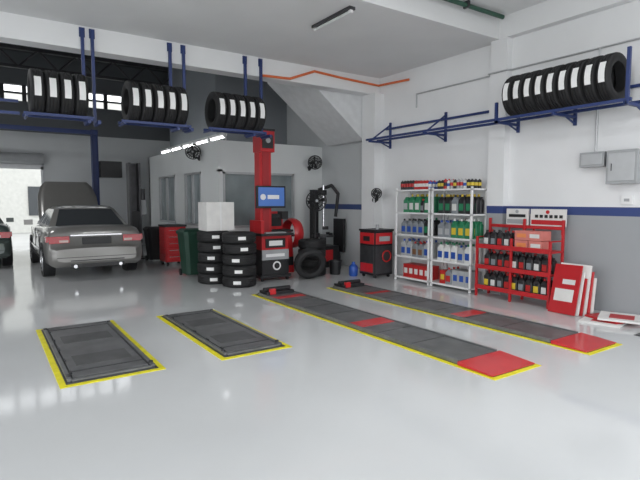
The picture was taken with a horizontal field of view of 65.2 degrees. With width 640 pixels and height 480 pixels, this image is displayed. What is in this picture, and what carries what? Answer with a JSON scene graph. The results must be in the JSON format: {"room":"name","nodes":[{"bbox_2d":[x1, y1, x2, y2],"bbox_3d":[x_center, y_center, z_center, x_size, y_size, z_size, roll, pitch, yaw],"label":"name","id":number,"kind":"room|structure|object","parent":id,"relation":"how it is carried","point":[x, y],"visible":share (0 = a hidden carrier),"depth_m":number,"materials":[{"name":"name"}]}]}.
{"room":"auto repair garage","nodes":[
{"label":"auto repair garage","id":0,"kind":"room"},
{"bbox_2d":[0,42,167,72],"bbox_3d":[-7.087,-5.593,11.305,13.350,0.150,9.650,-3,6,-34],"label":"ceiling","id":1,"kind":"structure","parent":0,"point":[0,42],"depth_m":16.19,"materials":[{"name":"grey metal"}]},
{"bbox_2d":[0,43,168,85],"bbox_3d":[-7.200,-4.883,11.510,13.371,0.600,5.320,-3,6,-34],"label":"roof truss","id":2,"kind":"object","parent":1,"relation":"attached to","point":[41,52],"visible":0.25,"depth_m":14.62,"materials":[{"name":"metal"}]},
{"bbox_2d":[0,50,169,243],"bbox_3d":[-9.841,-2.754,15.628,13.350,6.200,0.200,-3,6,-34],"label":"wall","id":3,"kind":"structure","parent":0,"point":[67,156],"depth_m":16.84,"materials":[{"name":"paint"}]},
{"bbox_2d":[0,152,43,184],"bbox_3d":[-12.002,-1.050,13.955,7.650,3.070,0.367,-3,6,-34],"label":"door","id":4,"kind":"structure","parent":3,"relation":"in","point":[19,160],"depth_m":15.61,"materials":[{"name":"metal"}]},
{"bbox_2d":[0,83,120,108],"bbox_3d":[-11.075,-4.528,14.603,10.320,0.500,0.080,-3,6,-34],"label":"window","id":5,"kind":"structure","parent":3,"relation":"in","point":[104,101],"depth_m":15.75,"materials":[{"name":"metal"}]},
{"bbox_2d":[168,68,286,151],"bbox_3d":[-2.934,-4.211,15.284,2.150,3.240,3.900,-3,6,-34],"label":"wall","id":6,"kind":"structure","parent":0,"point":[199,85],"depth_m":14.06,"materials":[{"name":"grey paint"}]},
{"bbox_2d":[149,140,321,259],"bbox_3d":[-2.721,-1.046,14.593,2.850,2.960,5.700,-3,6,-34],"label":"wall","id":7,"kind":"structure","parent":0,"point":[217,157],"depth_m":12.59,"materials":[{"name":"white paint"}]},
{"bbox_2d":[159,171,201,225],"bbox_3d":[-3.877,-1.128,13.803,0.100,1.350,3.500,-3,6,-34],"label":"window","id":8,"kind":"structure","parent":7,"relation":"in","point":[192,181],"depth_m":13.33,"materials":[{"name":"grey glass"}]},
{"bbox_2d":[185,144,200,160],"bbox_3d":[-3.068,-2.127,12.131,0.374,0.386,0.378,0,5,-6],"label":"wall fan","id":9,"kind":"object","parent":7,"relation":"attached to","point":[191,151],"visible":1,"depth_m":11.99,"materials":[{"name":"black plastic"}]},
{"bbox_2d":[160,133,226,153],"bbox_3d":[-3.545,-2.539,13.501,0.100,0.190,4.985,-3,6,-34],"label":"rail","id":10,"kind":"object","parent":7,"relation":"on","point":[218,133],"visible":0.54,"depth_m":12.92,"materials":[{"name":"metal"}]},
{"bbox_2d":[160,149,170,153],"bbox_3d":[-4.659,-2.691,15.146,0.100,0.082,0.850,-3,6,-34],"label":"fluorescent light","id":11,"kind":"object","parent":10,"relation":"attached to","point":[165,150],"visible":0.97,"depth_m":15.05,"materials":[{"name":"white plastic"}]},
{"bbox_2d":[170,145,182,150],"bbox_3d":[-4.100,-2.625,14.320,0.100,0.082,0.850,-3,6,-34],"label":"fluorescent light","id":12,"kind":"object","parent":10,"relation":"attached to","point":[180,146],"visible":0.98,"depth_m":14.26,"materials":[{"name":"white plastic"}]},
{"bbox_2d":[182,142,194,147],"bbox_3d":[-3.541,-2.559,13.493,0.100,0.082,0.850,-3,6,-34],"label":"fluorescent light","id":13,"kind":"object","parent":10,"relation":"attached to","point":[187,144],"visible":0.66,"depth_m":13.51,"materials":[{"name":"white plastic"}]},
{"bbox_2d":[194,138,209,144],"bbox_3d":[-2.982,-2.493,12.667,0.100,0.082,0.850,-3,6,-34],"label":"fluorescent light","id":14,"kind":"object","parent":10,"relation":"attached to","point":[205,139],"visible":0.97,"depth_m":12.59,"materials":[{"name":"white plastic"}]},
{"bbox_2d":[209,134,226,140],"bbox_3d":[-2.422,-2.427,11.841,0.100,0.082,0.850,-3,6,-34],"label":"fluorescent light","id":15,"kind":"object","parent":10,"relation":"attached to","point":[220,136],"visible":1,"depth_m":11.77,"materials":[{"name":"white plastic"}]},
{"bbox_2d":[223,172,294,227],"bbox_3d":[-1.460,-0.963,12.052,1.900,1.300,0.120,-3,6,-34],"label":"window","id":16,"kind":"structure","parent":7,"relation":"in","point":[238,187],"depth_m":11.86,"materials":[{"name":"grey glass"}]},
{"bbox_2d":[307,155,321,170],"bbox_3d":[-0.148,-1.929,12.540,0.352,0.366,0.464,-1,5,-11],"label":"wall fan","id":17,"kind":"object","parent":7,"relation":"attached to","point":[313,163],"visible":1,"depth_m":12.37,"materials":[{"name":"black plastic"}]},
{"bbox_2d":[0,0,498,78],"bbox_3d":[-3.425,-3.317,6.039,13.350,0.350,3.450,-3,6,-34],"label":"ceiling","id":18,"kind":"structure","parent":0,"point":[379,39],"depth_m":7.70,"materials":[{"name":"paint"}]},
{"bbox_2d":[22,27,100,126],"bbox_3d":[-3.802,-2.473,7.340,1.020,1.480,0.390,-3,6,-34],"label":"rack","id":19,"kind":"object","parent":18,"relation":"hanging from","point":[87,120],"visible":0.98,"depth_m":7.61,"materials":[{"name":"blue metal"}]},
{"bbox_2d":[118,42,193,132],"bbox_3d":[-2.666,-2.534,8.104,1.140,1.480,0.390,-3,6,-34],"label":"rack","id":20,"kind":"object","parent":18,"relation":"hanging from","point":[186,128],"visible":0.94,"depth_m":8.34,"materials":[{"name":"blue metal"}]},
{"bbox_2d":[0,11,379,95],"bbox_3d":[-4.305,-3.072,7.369,13.350,0.350,0.300,-3,6,-34],"label":"beam","id":21,"kind":"structure","parent":18,"relation":"attached to","point":[16,29],"depth_m":8.33,"materials":[{"name":"white paint"}]},
{"bbox_2d":[0,98,19,114],"bbox_3d":[-5.742,-2.374,6.108,3.500,1.440,0.270,-3,6,-34],"label":"rail","id":22,"kind":"object","parent":21,"relation":"attached to","point":[1,99],"visible":1,"depth_m":7.04,"materials":[{"name":"blue metal"}]},
{"bbox_2d":[263,70,409,86],"bbox_3d":[0.365,-3.228,9.759,2.875,0.288,0.950,-3,6,-34],"label":"pipe","id":23,"kind":"object","parent":21,"relation":"attached to","point":[313,71],"visible":1,"depth_m":10.17,"materials":[{"name":"orange metal"}]},
{"bbox_2d":[203,56,271,138],"bbox_3d":[-1.472,-2.598,8.906,1.200,1.480,0.390,-3,6,-34],"label":"rack","id":24,"kind":"object","parent":18,"relation":"hanging from","point":[248,133],"visible":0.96,"depth_m":9.12,"materials":[{"name":"blue metal"}]},
{"bbox_2d":[312,5,354,30],"bbox_3d":[0.179,-3.194,7.247,0.100,0.082,0.950,-3,6,-34],"label":"fluorescent light","id":25,"kind":"object","parent":18,"relation":"attached to","point":[348,10],"visible":1,"depth_m":7.16,"materials":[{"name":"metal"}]},
{"bbox_2d":[0,244,639,479],"bbox_3d":[-4.167,1.042,7.670,13.550,0.100,20.200,-3,6,-34],"label":"floor","id":26,"kind":"structure","parent":0,"point":[338,403],"depth_m":4.00,"materials":[{"name":"grey concrete"}]},
{"bbox_2d":[0,218,13,265],"bbox_3d":[-9.220,-0.152,13.073,2.160,1.480,4.780,-3,6,-34],"label":"parked car","id":27,"kind":"object","parent":26,"relation":"on","point":[6,249],"visible":0.99,"depth_m":11.65,"materials":[{"name":"paint"}]},
{"bbox_2d":[0,124,121,204],"bbox_3d":[-10.292,-1.333,13.228,9.600,3.750,0.350,-3,6,-34],"label":"steel column","id":28,"kind":"structure","parent":26,"relation":"on","point":[99,169],"depth_m":15.40,"materials":[{"name":"blue metal"}]},
{"bbox_2d":[24,181,142,276],"bbox_3d":[-5.892,-0.404,12.193,2.203,2.124,4.876,-3,6,-34],"label":"car","id":29,"kind":"object","parent":26,"relation":"on","point":[73,231],"visible":1,"depth_m":10.61,"materials":[{"name":"paint"}]},
{"bbox_2d":[36,320,165,388],"bbox_3d":[-2.483,1.144,5.454,0.900,0.050,2.320,-3,6,-34],"label":"platform","id":30,"kind":"object","parent":26,"relation":"on","point":[85,353],"visible":1,"depth_m":5.11,"materials":[{"name":"yellow paint"}]},
{"bbox_2d":[126,163,146,258],"bbox_3d":[-5.329,-0.779,13.515,1.200,2.600,0.600,-3,6,-34],"label":"lift column","id":31,"kind":"structure","parent":26,"relation":"on","point":[136,202],"depth_m":13.64,"materials":[{"name":"metal"}]},
{"bbox_2d":[143,226,159,259],"bbox_3d":[-4.336,0.099,13.185,0.542,0.902,0.609,-3,6,-34],"label":"wheelie bin","id":32,"kind":"object","parent":26,"relation":"on","point":[151,233],"visible":0.56,"depth_m":12.95,"materials":[{"name":"black plastic"}]},
{"bbox_2d":[158,224,186,265],"bbox_3d":[-3.639,0.115,12.364,0.540,1.000,0.550,-3,6,-34],"label":"tool cabinet","id":33,"kind":"object","parent":26,"relation":"on","point":[169,246],"visible":0.74,"depth_m":12.12,"materials":[{"name":"red metal"}]},
{"bbox_2d":[176,228,200,274],"bbox_3d":[-2.690,0.256,10.623,0.598,0.998,0.671,-3,6,-34],"label":"wheelie bin","id":34,"kind":"object","parent":26,"relation":"on","point":[187,237],"visible":0.77,"depth_m":10.36,"materials":[{"name":"green plastic"}]},
{"bbox_2d":[197,230,227,283],"bbox_3d":[-2.065,0.321,9.736,0.655,1.008,0.656,-3,6,-34],"label":"stack","id":35,"kind":"object","parent":26,"relation":"on","point":[210,243],"visible":0.72,"depth_m":9.46,"materials":[{"name":"rubber"}]},
{"bbox_2d":[198,202,233,230],"bbox_3d":[-2.016,-0.464,9.707,0.560,0.548,0.450,-3,6,-34],"label":"cardboard box","id":36,"kind":"object","parent":35,"relation":"on","point":[212,216],"visible":1,"depth_m":9.52,"materials":[{"name":"white cardboard"}]},
{"bbox_2d":[156,309,291,359],"bbox_3d":[-1.278,1.087,6.168,0.820,0.050,2.280,-3,6,-34],"label":"platform","id":37,"kind":"object","parent":26,"relation":"on","point":[221,335],"visible":1,"depth_m":5.86,"materials":[{"name":"yellow paint"}]},
{"bbox_2d":[222,231,256,287],"bbox_3d":[-1.507,0.352,9.353,0.651,1.008,0.651,-3,6,-34],"label":"stack","id":38,"kind":"object","parent":26,"relation":"on","point":[239,247],"visible":1,"depth_m":9.09,"materials":[{"name":"rubber"}]},
{"bbox_2d":[250,128,293,281],"bbox_3d":[-0.967,-0.703,10.047,0.800,3.000,0.640,-3,6,-34],"label":"machine","id":39,"kind":"object","parent":26,"relation":"on","point":[272,252],"visible":0.91,"depth_m":9.93,"materials":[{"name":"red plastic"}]},
{"bbox_2d":[271,211,303,271],"bbox_3d":[-0.891,0.028,11.258,0.970,1.350,0.680,-3,6,-34],"label":"wheel balancer","id":40,"kind":"object","parent":26,"relation":"on","point":[277,224],"visible":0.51,"depth_m":11.14,"materials":[{"name":"red metal"}]},
{"bbox_2d":[294,247,325,278],"bbox_3d":[-0.204,0.465,10.064,0.645,0.641,0.363,-1,5,-16],"label":"tyre","id":41,"kind":"object","parent":26,"relation":"on","point":[317,270],"visible":1,"depth_m":9.97,"materials":[{"name":"rubber"}]},
{"bbox_2d":[298,238,325,276],"bbox_3d":[-0.169,0.367,10.684,0.623,0.766,0.623,-3,6,-34],"label":"stack","id":42,"kind":"object","parent":26,"relation":"on","point":[309,262],"visible":0.54,"depth_m":10.44,"materials":[{"name":"rubber"}]},
{"bbox_2d":[306,190,326,237],"bbox_3d":[-0.102,-0.212,11.339,0.474,1.817,0.415,-1,5,-10],"label":"pedestal fan","id":43,"kind":"object","parent":26,"relation":"on","point":[315,200],"visible":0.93,"depth_m":11.17,"materials":[{"name":"black plastic"}]},
{"bbox_2d":[310,184,345,267],"bbox_3d":[0.048,-0.363,12.134,0.840,1.991,0.790,-3,6,-34],"label":"tyre changer","id":44,"kind":"object","parent":26,"relation":"on","point":[333,251],"visible":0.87,"depth_m":12.05,"materials":[{"name":"black metal"}]},
{"bbox_2d":[328,260,341,274],"bbox_3d":[0.330,0.590,10.822,0.300,0.300,0.295,-3,6,-34],"label":"bucket","id":45,"kind":"object","parent":26,"relation":"on","point":[334,265],"visible":1,"depth_m":10.72,"materials":[{"name":"black plastic"}]},
{"bbox_2d":[349,262,357,275],"bbox_3d":[0.706,0.610,10.570,0.190,0.300,0.187,-3,6,-34],"label":"water bottle","id":46,"kind":"object","parent":26,"relation":"on","point":[353,268],"visible":1,"depth_m":10.50,"materials":[{"name":"blue plastic"}]},
{"bbox_2d":[361,93,383,228],"bbox_3d":[1.161,-1.241,11.135,0.250,3.900,0.430,-3,6,-34],"label":"pillar","id":47,"kind":"structure","parent":26,"relation":"on","point":[373,103],"depth_m":10.97,"materials":[{"name":"white paint"}]},
{"bbox_2d":[371,188,381,202],"bbox_3d":[1.224,-0.960,10.779,0.234,0.317,0.377,1,5,10],"label":"wall fan","id":48,"kind":"object","parent":47,"relation":"attached to","point":[376,190],"visible":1,"depth_m":10.63,"materials":[{"name":"black plastic"}]},
{"bbox_2d":[359,224,393,277],"bbox_3d":[1.180,0.218,10.455,0.528,1.100,0.548,-3,6,-34],"label":"base cabinet","id":49,"kind":"object","parent":26,"relation":"on","point":[375,243],"visible":1,"depth_m":10.27,"materials":[{"name":"black metal"}]},
{"bbox_2d":[252,285,540,379],"bbox_3d":[0.490,0.999,6.643,0.710,0.150,4.860,-3,6,-34],"label":"runway","id":50,"kind":"object","parent":26,"relation":"on","point":[488,362],"visible":1,"depth_m":5.75,"materials":[{"name":"yellow paint"}]},
{"bbox_2d":[394,188,444,284],"bbox_3d":[1.944,-0.098,9.820,0.420,1.830,0.930,-3,6,-34],"label":"storage shelf","id":51,"kind":"object","parent":26,"relation":"on","point":[427,281],"visible":0.66,"depth_m":9.63,"materials":[{"name":"white metal"}]},
{"bbox_2d":[401,180,439,280],"bbox_3d":[1.961,-0.211,9.781,0.346,1.900,0.812,-3,6,-34],"label":"oil bottles","id":52,"kind":"object","parent":51,"relation":"in","point":[418,204],"visible":0.86,"depth_m":9.63,"materials":[{"name":"multicoloured plastic"}]},
{"bbox_2d":[430,186,486,292],"bbox_3d":[2.486,-0.034,9.019,0.420,1.830,0.930,-3,6,-34],"label":"storage shelf","id":53,"kind":"object","parent":26,"relation":"on","point":[472,188],"visible":0.58,"depth_m":8.77,"materials":[{"name":"white metal"}]},
{"bbox_2d":[437,179,483,287],"bbox_3d":[2.503,-0.147,8.979,0.346,1.900,0.812,-3,6,-34],"label":"oil bottles","id":54,"kind":"object","parent":53,"relation":"in","point":[457,204],"visible":0.89,"depth_m":8.81,"materials":[{"name":"multicoloured plastic"}]},
{"bbox_2d":[328,279,621,354],"bbox_3d":[1.733,0.944,7.329,0.680,0.150,4.790,-3,6,-34],"label":"runway","id":55,"kind":"object","parent":26,"relation":"on","point":[568,339],"visible":1,"depth_m":6.55,"materials":[{"name":"yellow paint"}]},
{"bbox_2d":[484,37,511,294],"bbox_3d":[3.020,-1.205,8.482,0.130,4.250,0.320,-3,6,-34],"label":"pillar","id":56,"kind":"structure","parent":26,"relation":"on","point":[501,49],"depth_m":8.39,"materials":[{"name":"paint"}]},
{"bbox_2d":[475,218,564,308],"bbox_3d":[3.124,0.319,7.930,0.368,1.300,1.330,-3,6,-34],"label":"display rack","id":57,"kind":"object","parent":26,"relation":"on","point":[549,251],"visible":0.87,"depth_m":7.81,"materials":[{"name":"red metal"}]},
{"bbox_2d":[506,209,528,231],"bbox_3d":[3.205,-0.318,8.121,0.035,0.380,0.400,-3,6,-34],"label":"display sign","id":58,"kind":"object","parent":57,"relation":"attached to","point":[514,216],"visible":0.95,"depth_m":8.11,"materials":[{"name":"white plastic"}]},
{"bbox_2d":[484,229,556,295],"bbox_3d":[3.131,0.335,7.908,0.242,0.950,1.159,-3,6,-34],"label":"oil bottles","id":59,"kind":"object","parent":57,"relation":"in","point":[536,286],"visible":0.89,"depth_m":7.88},
{"bbox_2d":[514,230,550,248],"bbox_3d":[3.270,0.004,7.674,0.263,0.285,0.465,-3,6,-34],"label":"carton","id":60,"kind":"object","parent":57,"relation":"on","point":[523,238],"visible":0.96,"depth_m":7.55,"materials":[{"name":"cardboard"}]},
{"bbox_2d":[530,209,566,233],"bbox_3d":[3.501,-0.283,7.683,0.035,0.380,0.580,-3,6,-34],"label":"display sign","id":61,"kind":"object","parent":57,"relation":"attached to","point":[539,217],"visible":0.98,"depth_m":7.66,"materials":[{"name":"white plastic"}]},
{"bbox_2d":[548,262,596,315],"bbox_3d":[3.554,0.690,7.073,0.396,0.706,0.514,-3,6,-34],"label":"cartons","id":62,"kind":"object","parent":26,"relation":"on","point":[573,290],"visible":0.98,"depth_m":6.96,"materials":[{"name":"red cardboard"}]},
{"bbox_2d":[578,311,639,328],"bbox_3d":[3.893,1.034,6.602,0.692,0.084,0.748,4,6,44],"label":"cartons","id":63,"kind":"object","parent":26,"relation":"on","point":[604,318],"visible":1,"depth_m":6.47,"materials":[{"name":"white cardboard"}]},
{"bbox_2d":[287,0,639,314],"bbox_3d":[1.367,-2.395,11.140,0.200,6.200,20.200,-3,6,-34],"label":"wall","id":64,"kind":"structure","parent":0,"point":[602,233],"depth_m":8.05,"materials":[{"name":"paint"}]},
{"bbox_2d":[267,82,361,145],"bbox_3d":[-0.034,-3.033,11.333,1.848,1.560,1.430,-3,6,-34],"label":"staircase underside","id":65,"kind":"structure","parent":64,"relation":"attached to","point":[335,118],"depth_m":11.14,"materials":[{"name":"paint"}]},
{"bbox_2d":[366,46,639,148],"bbox_3d":[2.653,-2.186,8.518,0.610,0.800,5.200,-3,6,-34],"label":"rack","id":66,"kind":"object","parent":64,"relation":"attached to","point":[627,100],"visible":0.98,"depth_m":7.84,"materials":[{"name":"blue metal"}]},
{"bbox_2d":[416,37,639,151],"bbox_3d":[4.230,-1.948,6.587,0.159,1.474,8.414,-3,6,-34],"label":"cable conduit","id":67,"kind":"object","parent":64,"relation":"attached to","point":[638,38],"visible":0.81,"depth_m":7.51,"materials":[{"name":"metal"}]},
{"bbox_2d":[579,151,606,167],"bbox_3d":[3.913,-1.148,7.148,0.140,0.210,0.350,-3,6,-34],"label":"electrical box","id":68,"kind":"object","parent":64,"relation":"attached to","point":[588,159],"visible":0.88,"depth_m":7.09,"materials":[{"name":"grey plastic"}]},
{"bbox_2d":[605,148,639,183],"bbox_3d":[4.133,-0.996,6.807,0.170,0.460,0.400,-3,6,-34],"label":"electrical box","id":69,"kind":"object","parent":64,"relation":"attached to","point":[622,166],"visible":1,"depth_m":6.74,"materials":[{"name":"grey metal"}]},
{"bbox_2d":[621,196,633,203],"bbox_3d":[4.208,-0.548,6.852,0.035,0.120,0.150,-3,6,-34],"label":"wall socket","id":70,"kind":"object","parent":64,"relation":"attached to","point":[624,199],"visible":1,"depth_m":6.84,"materials":[{"name":"grey plastic"}]},
{"bbox_2d":[460,0,547,14],"bbox_3d":[-0.448,-3.229,1.798,13.550,0.150,6.900,-3,6,-34],"label":"ceiling","id":71,"kind":"structure","parent":0,"point":[505,7],"depth_m":7.70,"materials":[{"name":"paint"}]},
{"bbox_2d":[444,0,504,18],"bbox_3d":[-2.065,-3.334,4.689,12.100,0.100,0.100,-3,6,-34],"label":"drain pipe","id":72,"kind":"object","parent":71,"relation":"attached to","point":[466,4],"visible":1,"depth_m":7.65,"materials":[{"name":"metal"}]},
{"bbox_2d":[499,0,635,38],"bbox_3d":[4.945,-3.269,5.444,0.140,0.350,6.900,-3,6,-34],"label":"beam","id":73,"kind":"structure","parent":71,"relation":"attached to","point":[549,13],"depth_m":7.55,"materials":[{"name":"white paint"}]},
{"label":"outside","id":74,"kind":"structure","parent":0,"visible":0},
{"bbox_2d":[11,233,30,249],"bbox_3d":[-8.388,0.759,12.536,80.000,0.090,90.000,-3,6,-34],"label":"pavement","id":75,"kind":"structure","parent":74,"point":[20,241],"depth_m":20.69,"materials":[{"name":"concrete"}]},
{"bbox_2d":[0,93,120,232],"bbox_3d":[-18.700,-3.768,23.922,24.000,7.100,1.050,-3,6,-34],"label":"neighbouring building","id":76,"kind":"structure","parent":75,"relation":"on","point":[19,188],"depth_m":25.71,"materials":[{"name":"paint"}]}
]}

